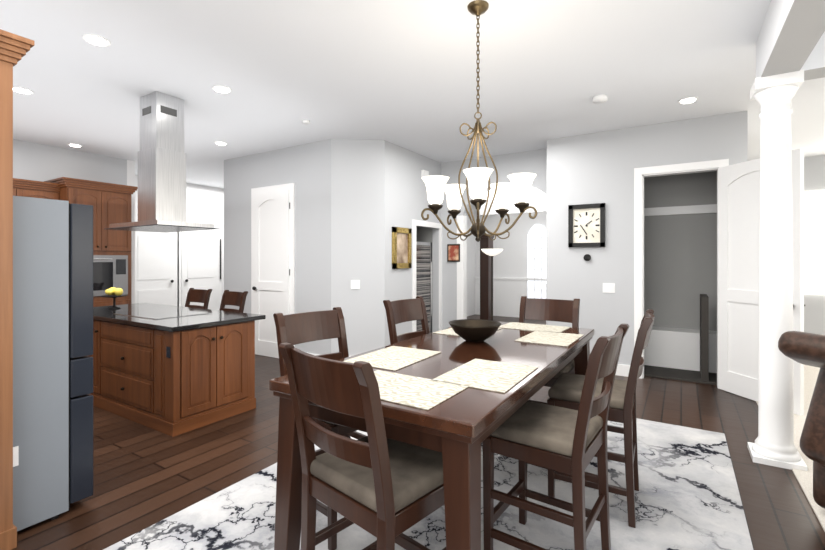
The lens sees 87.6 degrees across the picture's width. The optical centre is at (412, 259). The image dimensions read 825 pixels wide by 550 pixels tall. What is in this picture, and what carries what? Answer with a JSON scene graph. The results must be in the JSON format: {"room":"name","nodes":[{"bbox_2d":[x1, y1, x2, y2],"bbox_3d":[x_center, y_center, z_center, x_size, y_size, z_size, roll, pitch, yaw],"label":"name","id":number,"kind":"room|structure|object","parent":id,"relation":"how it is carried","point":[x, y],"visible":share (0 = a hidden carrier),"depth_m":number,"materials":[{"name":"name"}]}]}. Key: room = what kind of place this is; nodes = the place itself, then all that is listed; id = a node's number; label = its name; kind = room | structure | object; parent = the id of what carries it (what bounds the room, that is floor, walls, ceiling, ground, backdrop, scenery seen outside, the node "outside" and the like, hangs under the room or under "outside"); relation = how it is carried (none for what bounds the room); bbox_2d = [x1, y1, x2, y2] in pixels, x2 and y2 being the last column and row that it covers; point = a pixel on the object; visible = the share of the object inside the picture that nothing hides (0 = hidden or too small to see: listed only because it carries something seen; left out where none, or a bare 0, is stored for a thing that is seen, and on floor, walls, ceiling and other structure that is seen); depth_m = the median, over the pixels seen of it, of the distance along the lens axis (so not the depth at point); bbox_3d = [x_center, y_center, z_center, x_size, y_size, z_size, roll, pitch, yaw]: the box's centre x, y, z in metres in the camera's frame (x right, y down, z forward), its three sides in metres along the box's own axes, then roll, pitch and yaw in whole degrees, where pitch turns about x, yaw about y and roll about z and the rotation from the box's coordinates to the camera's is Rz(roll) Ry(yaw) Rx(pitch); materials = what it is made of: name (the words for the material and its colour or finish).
{"room":"dining room","nodes":[
{"label":"dining room","id":0,"kind":"room"},
{"bbox_2d":[127,160,135,303],"bbox_3d":[-5.081,-0.095,7.314,1.170,3.050,0.120,0,0,32],"label":"wall","id":1,"kind":"structure","parent":0,"point":[131,177],"depth_m":7.02,"materials":[{"name":"white paint"}]},
{"bbox_2d":[136,175,223,294],"bbox_3d":[-4.480,-0.095,9.550,0.120,3.050,4.550,0,0,32],"label":"wall","id":2,"kind":"structure","parent":0,"point":[204,204],"depth_m":9.38,"materials":[{"name":"white paint"}]},
{"bbox_2d":[135,229,221,309],"bbox_3d":[-4.798,0.372,8.835,0.098,2.115,1.970,0,0,32],"label":"double door","id":3,"kind":"structure","parent":2,"relation":"attached to","point":[172,268],"depth_m":8.84,"materials":[{"name":"white wood"}]},
{"bbox_2d":[13,139,462,355],"bbox_3d":[0.635,-0.095,4.791,16.000,3.050,15.200,0,0,32],"label":"wall","id":4,"kind":"structure","parent":0,"point":[356,200],"depth_m":5.96,"materials":[{"name":"grey paint"}]},
{"bbox_2d":[13,185,24,196],"bbox_3d":[-5.469,-0.454,5.232,0.360,1.008,1.010,0,0,32],"label":"upper cabinet","id":5,"kind":"object","parent":4,"relation":"attached to","point":[18,190],"depth_m":5.54,"materials":[{"name":"brown wood"}]},
{"bbox_2d":[25,185,60,199],"bbox_3d":[-5.127,-0.454,5.778,0.360,1.008,0.514,0,0,32],"label":"upper cabinet","id":6,"kind":"object","parent":4,"relation":"attached to","point":[35,191],"depth_m":5.74,"materials":[{"name":"brown wood"}]},
{"bbox_2d":[252,189,289,357],"bbox_3d":[-2.093,0.207,6.312,0.771,2.435,0.103,0,0,32],"label":"pantry door","id":7,"kind":"structure","parent":4,"relation":"in","point":[271,254],"depth_m":6.34,"materials":[{"name":"white wood"}]},
{"bbox_2d":[251,183,294,346],"bbox_3d":[-2.073,0.168,6.354,0.930,2.525,0.020,0,0,32],"label":"trim","id":8,"kind":"structure","parent":4,"relation":"attached to","point":[291,186],"depth_m":6.13,"materials":[{"name":"white wood"}]},
{"bbox_2d":[351,280,359,288],"bbox_3d":[-0.768,0.330,5.774,0.120,0.120,0.012,0,0,-4],"label":"switch plate","id":9,"kind":"object","parent":4,"relation":"attached to","point":[355,284],"depth_m":5.77,"materials":[{"name":"white plastic"}]},
{"bbox_2d":[392,227,411,268],"bbox_3d":[-0.150,-0.170,6.143,0.035,0.580,0.460,0,0,32],"label":"picture","id":10,"kind":"object","parent":4,"relation":"attached to","point":[401,247],"visible":1,"depth_m":6.14,"materials":[{"name":"fabric"}]},
{"bbox_2d":[421,170,428,177],"bbox_3d":[0.197,-1.330,6.693,0.040,0.120,0.160,0,0,32],"label":"door chime","id":11,"kind":"object","parent":4,"relation":"attached to","point":[424,173],"visible":0.71,"depth_m":6.64,"materials":[{"name":"white plastic"}]},
{"bbox_2d":[412,219,441,331],"bbox_3d":[0.247,0.412,6.791,0.020,2.035,0.910,0,0,32],"label":"trim","id":12,"kind":"structure","parent":4,"relation":"attached to","point":[415,223],"depth_m":6.65,"materials":[{"name":"white wood"}]},
{"bbox_2d":[447,244,459,261],"bbox_3d":[0.676,-0.115,7.036,0.230,0.290,0.030,0,0,32],"label":"picture","id":13,"kind":"object","parent":4,"relation":"attached to","point":[453,252],"visible":0.93,"depth_m":7.02,"materials":[{"name":"red paper"}]},
{"bbox_2d":[309,353,629,376],"bbox_3d":[0.255,1.360,8.136,9.410,0.140,6.930,0,0,32],"label":"baseboard","id":14,"kind":"structure","parent":4,"relation":"attached to","point":[622,370],"depth_m":5.30,"materials":[{"name":"white"}]},
{"bbox_2d":[0,0,824,188],"bbox_3d":[0.635,-1.670,4.791,16.000,0.100,15.200,0,0,32],"label":"ceiling","id":15,"kind":"structure","parent":0,"point":[402,73],"depth_m":3.71,"materials":[{"name":"white paint"}]},
{"bbox_2d":[13,86,33,93],"bbox_3d":[-3.721,-1.613,4.098,0.169,0.013,0.169,0,0,26],"label":"recessed light","id":16,"kind":"object","parent":15,"relation":"in","point":[17,89],"depth_m":4.08,"materials":[{"name":"white"}]},
{"bbox_2d":[67,143,82,146],"bbox_3d":[-4.754,-1.613,6.057,0.169,0.013,0.169,0,0,26],"label":"recessed light","id":17,"kind":"object","parent":15,"relation":"in","point":[70,144],"depth_m":6.03,"materials":[{"name":"white"}]},
{"bbox_2d":[83,34,110,46],"bbox_3d":[-2.323,-1.613,3.166,0.169,0.013,0.169,0,0,8],"label":"recessed light","id":18,"kind":"object","parent":15,"relation":"in","point":[96,40],"depth_m":3.15,"materials":[{"name":"white"}]},
{"bbox_2d":[105,91,219,232],"bbox_3d":[-2.514,-0.964,4.318,1.000,1.312,0.620,0,0,32],"label":"range hood","id":19,"kind":"object","parent":15,"relation":"attached to","point":[161,181],"visible":1,"depth_m":4.20,"materials":[{"name":"silver metal"}]},
{"bbox_2d":[214,141,227,144],"bbox_3d":[-2.651,-1.613,5.954,0.169,0.013,0.169,0,0,26],"label":"recessed light","id":20,"kind":"object","parent":15,"relation":"in","point":[217,142],"depth_m":5.93,"materials":[{"name":"white"}]},
{"bbox_2d":[212,85,231,92],"bbox_3d":[-1.805,-1.613,4.074,0.169,0.013,0.169,0,0,23],"label":"recessed light","id":21,"kind":"object","parent":15,"relation":"in","point":[221,89],"depth_m":4.05,"materials":[{"name":"white"}]},
{"bbox_2d":[302,120,309,123],"bbox_3d":[-1.241,-1.608,5.012,0.089,0.024,0.089,0,0,23],"label":"smoke detector","id":22,"kind":"object","parent":15,"relation":"attached to","point":[303,121],"depth_m":4.99,"materials":[{"name":"white plastic"}]},
{"bbox_2d":[421,0,536,241],"bbox_3d":[0.441,-0.868,2.742,0.696,1.505,0.704,0,0,32],"label":"chandelier","id":23,"kind":"object","parent":15,"relation":"hanging from","point":[478,180],"visible":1,"depth_m":2.70,"materials":[{"name":"brown metal"}]},
{"bbox_2d":[592,94,607,103],"bbox_3d":[1.863,-1.600,4.274,0.139,0.040,0.139,0,0,8],"label":"smoke detector","id":24,"kind":"object","parent":15,"relation":"attached to","point":[598,99],"depth_m":4.23,"materials":[{"name":"white plastic"}]},
{"bbox_2d":[678,97,697,103],"bbox_3d":[2.789,-1.613,4.354,0.169,0.013,0.169,0,0,26],"label":"recessed light","id":25,"kind":"object","parent":15,"relation":"in","point":[689,99],"depth_m":4.33,"materials":[{"name":"white"}]},
{"bbox_2d":[756,0,824,77],"bbox_3d":[0.732,-1.453,0.076,0.210,0.334,7.305,0,0,32],"label":"beam","id":26,"kind":"structure","parent":15,"relation":"attached to","point":[791,33],"depth_m":2.55,"materials":[{"name":"white paint"}]},
{"bbox_2d":[800,31,824,80],"bbox_3d":[4.903,-1.453,1.653,5.195,0.334,0.210,0,0,32],"label":"beam","id":27,"kind":"structure","parent":15,"relation":"attached to","point":[813,66],"depth_m":2.90,"materials":[{"name":"white paint"}]},
{"bbox_2d":[12,314,824,549],"bbox_3d":[0.635,1.480,4.791,16.000,0.100,15.200,0,0,32],"label":"floor","id":28,"kind":"structure","parent":0,"point":[144,477],"depth_m":2.98,"materials":[{"name":"brown wood"}]},
{"bbox_2d":[0,29,34,549],"bbox_3d":[-2.108,0.165,1.951,0.144,2.530,0.575,0,0,32],"label":"panel","id":29,"kind":"object","parent":28,"relation":"on","point":[14,49],"visible":1,"depth_m":2.12,"materials":[{"name":"brown wood"}]},
{"bbox_2d":[13,196,92,530],"bbox_3d":[-2.322,0.550,2.324,0.599,1.760,0.800,0,0,32],"label":"fridge","id":30,"kind":"object","parent":28,"relation":"on","point":[52,359],"visible":0.98,"depth_m":2.34,"materials":[{"name":"grey metal"}]},
{"bbox_2d":[49,181,132,306],"bbox_3d":[-4.668,0.206,6.266,0.622,2.447,0.800,0,0,32],"label":"tall cabinet","id":31,"kind":"object","parent":28,"relation":"on","point":[110,203],"depth_m":6.17,"materials":[{"name":"brown wood"}]},
{"bbox_2d":[89,319,96,406],"bbox_3d":[-3.012,1.006,4.604,0.490,0.850,0.785,0,0,32],"label":"base cabinet","id":32,"kind":"object","parent":28,"relation":"on","point":[94,355],"depth_m":4.21,"materials":[{"name":"brown wood"}]},
{"bbox_2d":[97,323,152,428],"bbox_3d":[-2.423,1.006,4.236,1.019,0.850,0.785,0,0,32],"label":"base cabinet","id":33,"kind":"object","parent":28,"relation":"on","point":[124,354],"depth_m":3.88,"materials":[{"name":"brown wood"}]},
{"bbox_2d":[185,288,211,308],"bbox_3d":[-2.962,0.905,5.544,0.460,1.050,0.543,0,0,32],"label":"stool","id":34,"kind":"object","parent":28,"relation":"on","point":[199,295],"visible":0.25,"depth_m":5.74,"materials":[{"name":"brown wood"}]},
{"bbox_2d":[153,323,255,436],"bbox_3d":[-1.856,1.006,3.889,0.310,0.850,0.797,0,0,32],"label":"base cabinet","id":35,"kind":"object","parent":28,"relation":"on","point":[171,370],"depth_m":3.68,"materials":[{"name":"brown wood"}]},
{"bbox_2d":[93,303,264,330],"bbox_3d":[-2.651,0.560,4.439,2.280,0.040,0.920,0,0,32],"label":"countertop","id":36,"kind":"structure","parent":35,"relation":"on","point":[158,317],"depth_m":4.09,"materials":[{"name":"black stone"}]},
{"bbox_2d":[101,287,126,308],"bbox_3d":[-3.318,0.420,4.786,0.250,0.235,0.250,0,0,32],"label":"fruit stand","id":37,"kind":"object","parent":36,"relation":"on","point":[113,292],"visible":1,"depth_m":4.75,"materials":[{"name":"black"}]},
{"bbox_2d":[220,290,247,312],"bbox_3d":[-2.340,0.905,5.155,0.460,1.050,0.543,0,0,36],"label":"stool","id":38,"kind":"object","parent":28,"relation":"on","point":[234,298],"visible":0.17,"depth_m":5.35,"materials":[{"name":"brown wood"}]},
{"bbox_2d":[416,242,431,332],"bbox_3d":[-0.084,0.570,7.051,0.584,1.720,0.670,0,0,32],"label":"wine fridge","id":39,"kind":"object","parent":28,"relation":"on","point":[424,270],"visible":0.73,"depth_m":6.99,"materials":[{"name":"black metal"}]},
{"bbox_2d":[103,418,752,549],"bbox_3d":[0.434,1.424,2.676,2.700,0.012,3.660,0,0,32],"label":"rug","id":40,"kind":"object","parent":28,"relation":"on","point":[687,495],"visible":0.38,"depth_m":2.40,"materials":[{"name":"fabric"}]},
{"bbox_2d":[273,307,365,549],"bbox_3d":[-0.439,0.860,2.431,0.544,1.115,0.460,0,0,42],"label":"chair","id":41,"kind":"object","parent":40,"relation":"on","point":[297,328],"visible":0.31,"depth_m":2.54,"materials":[{"name":"brown wood"}]},
{"bbox_2d":[278,343,445,549],"bbox_3d":[-0.136,0.860,1.593,0.460,1.115,0.544,0,0,43],"label":"chair","id":42,"kind":"object","parent":40,"relation":"on","point":[381,488],"visible":0.92,"depth_m":1.45,"materials":[{"name":"brown wood"}]},
{"bbox_2d":[383,296,429,343],"bbox_3d":[0.127,0.860,3.263,0.544,1.115,0.460,0,0,37],"label":"chair","id":43,"kind":"object","parent":40,"relation":"on","point":[401,311],"visible":0.23,"depth_m":3.39,"materials":[{"name":"brown wood"}]},
{"bbox_2d":[269,321,593,549],"bbox_3d":[0.365,0.962,2.490,0.940,0.910,2.170,0,0,32],"label":"dining table","id":44,"kind":"object","parent":40,"relation":"on","point":[458,429],"visible":0.6,"depth_m":1.76,"materials":[{"name":"brown wood"}]},
{"bbox_2d":[449,319,501,341],"bbox_3d":[0.392,0.450,2.703,0.330,0.112,0.330,0,0,32],"label":"bowl","id":45,"kind":"object","parent":44,"relation":"on","point":[475,330],"visible":1,"depth_m":2.62,"materials":[{"name":"black ceramic"}]},
{"bbox_2d":[519,296,579,403],"bbox_3d":[0.976,0.860,3.260,0.460,1.115,0.544,0,0,32],"label":"chair","id":46,"kind":"object","parent":40,"relation":"on","point":[559,310],"visible":0.31,"depth_m":3.43,"materials":[{"name":"brown wood"}]},
{"bbox_2d":[483,323,628,549],"bbox_3d":[0.676,0.860,2.003,0.544,1.115,0.460,0,0,36],"label":"chair","id":47,"kind":"object","parent":40,"relation":"on","point":[569,442],"visible":0.98,"depth_m":1.90,"materials":[{"name":"brown wood"}]},
{"bbox_2d":[547,309,654,527],"bbox_3d":[1.131,0.860,2.562,0.544,1.115,0.460,0,0,30],"label":"chair","id":48,"kind":"object","parent":40,"relation":"on","point":[565,390],"visible":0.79,"depth_m":2.35,"materials":[{"name":"brown wood"}]},
{"bbox_2d":[480,234,493,319],"bbox_3d":[1.490,0.460,8.650,0.220,1.940,0.290,0,0,32],"label":"tall cabinet","id":49,"kind":"object","parent":28,"relation":"on","point":[486,242],"visible":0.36,"depth_m":8.54,"materials":[{"name":"brown wood"}]},
{"bbox_2d":[481,249,502,319],"bbox_3d":[1.378,0.620,7.452,0.380,1.620,0.380,0,0,32],"label":"torchiere","id":50,"kind":"object","parent":28,"relation":"on","point":[491,252],"visible":0.77,"depth_m":7.44,"materials":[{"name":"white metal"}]},
{"bbox_2d":[748,69,807,470],"bbox_3d":[2.607,0.070,3.087,0.290,2.720,0.290,0,0,32],"label":"column","id":51,"kind":"structure","parent":28,"relation":"on","point":[773,444],"depth_m":3.02,"materials":[{"name":"white paint"}]},
{"bbox_2d":[756,365,824,531],"bbox_3d":[4.363,1.424,0.811,5.260,0.012,12.000,0,0,32],"label":"carpet floor","id":52,"kind":"structure","parent":28,"relation":"on","point":[804,479],"depth_m":3.25,"materials":[{"name":"beige carpet"}]},
{"bbox_2d":[778,331,824,508],"bbox_3d":[2.703,0.881,2.110,1.184,0.992,0.980,0,0,-18],"label":"recliner sofa","id":53,"kind":"object","parent":52,"relation":"on","point":[805,348],"visible":1,"depth_m":2.28,"materials":[{"name":"brown leather"}]},
{"bbox_2d":[416,227,431,242],"bbox_3d":[-0.083,-0.095,7.528,1.080,3.050,0.120,0,0,32],"label":"wall","id":54,"kind":"structure","parent":0,"point":[423,234],"depth_m":7.28,"materials":[{"name":"grey paint"}]},
{"bbox_2d":[466,204,473,315],"bbox_3d":[0.558,-0.095,9.686,0.120,3.050,4.220,0,0,32],"label":"wall","id":55,"kind":"structure","parent":0,"point":[470,240],"depth_m":11.07,"materials":[{"name":"white paint"}]},
{"bbox_2d":[474,206,477,314],"bbox_3d":[3.030,-0.095,10.529,3.180,3.050,0.170,0,0,32],"label":"wall","id":56,"kind":"structure","parent":0,"point":[475,211],"depth_m":11.30,"materials":[{"name":"white paint"}]},
{"bbox_2d":[463,149,546,215],"bbox_3d":[1.466,-1.145,6.630,1.460,0.950,0.120,0,0,32],"label":"wall","id":57,"kind":"structure","parent":0,"point":[533,161],"depth_m":6.51,"materials":[{"name":"grey paint"}]},
{"bbox_2d":[478,187,546,324],"bbox_3d":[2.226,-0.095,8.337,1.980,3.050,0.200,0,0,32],"label":"wall","id":58,"kind":"structure","parent":0,"point":[510,275],"depth_m":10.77,"materials":[{"name":"white paint"}]},
{"bbox_2d":[528,224,545,298],"bbox_3d":[3.041,0.055,10.434,0.500,1.850,0.020,0,0,32],"label":"arch","id":59,"kind":"object","parent":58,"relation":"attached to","point":[537,252],"visible":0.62,"depth_m":10.44,"materials":[{"name":"white paint"}]},
{"bbox_2d":[547,139,554,325],"bbox_3d":[3.111,-0.095,7.772,0.120,3.050,4.720,0,0,32],"label":"wall","id":60,"kind":"structure","parent":0,"point":[550,143],"depth_m":5.77,"materials":[{"name":"grey paint"}]},
{"bbox_2d":[555,111,747,364],"bbox_3d":[2.817,-0.095,5.244,2.000,3.050,0.120,0,0,32],"label":"wall","id":61,"kind":"structure","parent":0,"point":[594,168],"depth_m":5.36,"materials":[{"name":"grey paint"}]},
{"bbox_2d":[568,203,604,246],"bbox_3d":[2.232,-0.440,5.515,0.440,0.550,0.040,0,0,32],"label":"wall clock","id":62,"kind":"object","parent":61,"relation":"attached to","point":[586,225],"visible":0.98,"depth_m":5.51,"materials":[{"name":"black"}]},
{"bbox_2d":[583,254,591,261],"bbox_3d":[2.243,-0.030,5.514,0.100,0.100,0.030,0,0,32],"label":"thermostat","id":63,"kind":"object","parent":61,"relation":"attached to","point":[587,257],"visible":1,"depth_m":5.50,"materials":[{"name":"black plastic"}]},
{"bbox_2d":[603,283,614,292],"bbox_3d":[2.459,0.350,5.388,0.140,0.120,0.014,0,0,32],"label":"switch plate","id":64,"kind":"object","parent":61,"relation":"attached to","point":[607,287],"depth_m":5.39,"materials":[{"name":"white plastic"}]},
{"bbox_2d":[634,159,728,387],"bbox_3d":[3.126,0.158,5.039,0.930,2.545,0.140,0,0,32],"label":"trim","id":65,"kind":"structure","parent":61,"relation":"attached to","point":[641,174],"depth_m":5.19,"materials":[{"name":"white wood"}]},
{"bbox_2d":[718,148,804,415],"bbox_3d":[3.478,0.202,4.344,0.214,2.440,0.860,0,0,-10],"label":"door","id":66,"kind":"structure","parent":61,"relation":"in","point":[738,261],"depth_m":4.46,"materials":[{"name":"white wood"}]},
{"bbox_2d":[644,171,716,384],"bbox_3d":[3.050,-0.095,5.759,1.910,3.050,1.000,0,0,32],"label":"doorway","id":67,"kind":"structure","parent":0,"point":[680,255],"depth_m":5.78,"materials":[{"name":"grey paint"}]},
{"bbox_2d":[804,155,824,334],"bbox_3d":[7.553,-0.095,5.964,5.270,3.050,0.120,0,0,32],"label":"wall","id":68,"kind":"structure","parent":0,"point":[814,306],"depth_m":6.70,"materials":[{"name":"grey paint"}]},
{"bbox_2d":[804,190,824,293],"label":"window","id":69,"kind":"structure","parent":68,"relation":"in","point":[814,242],"depth_m":6.68,"materials":[{"name":"white"}]}
]}

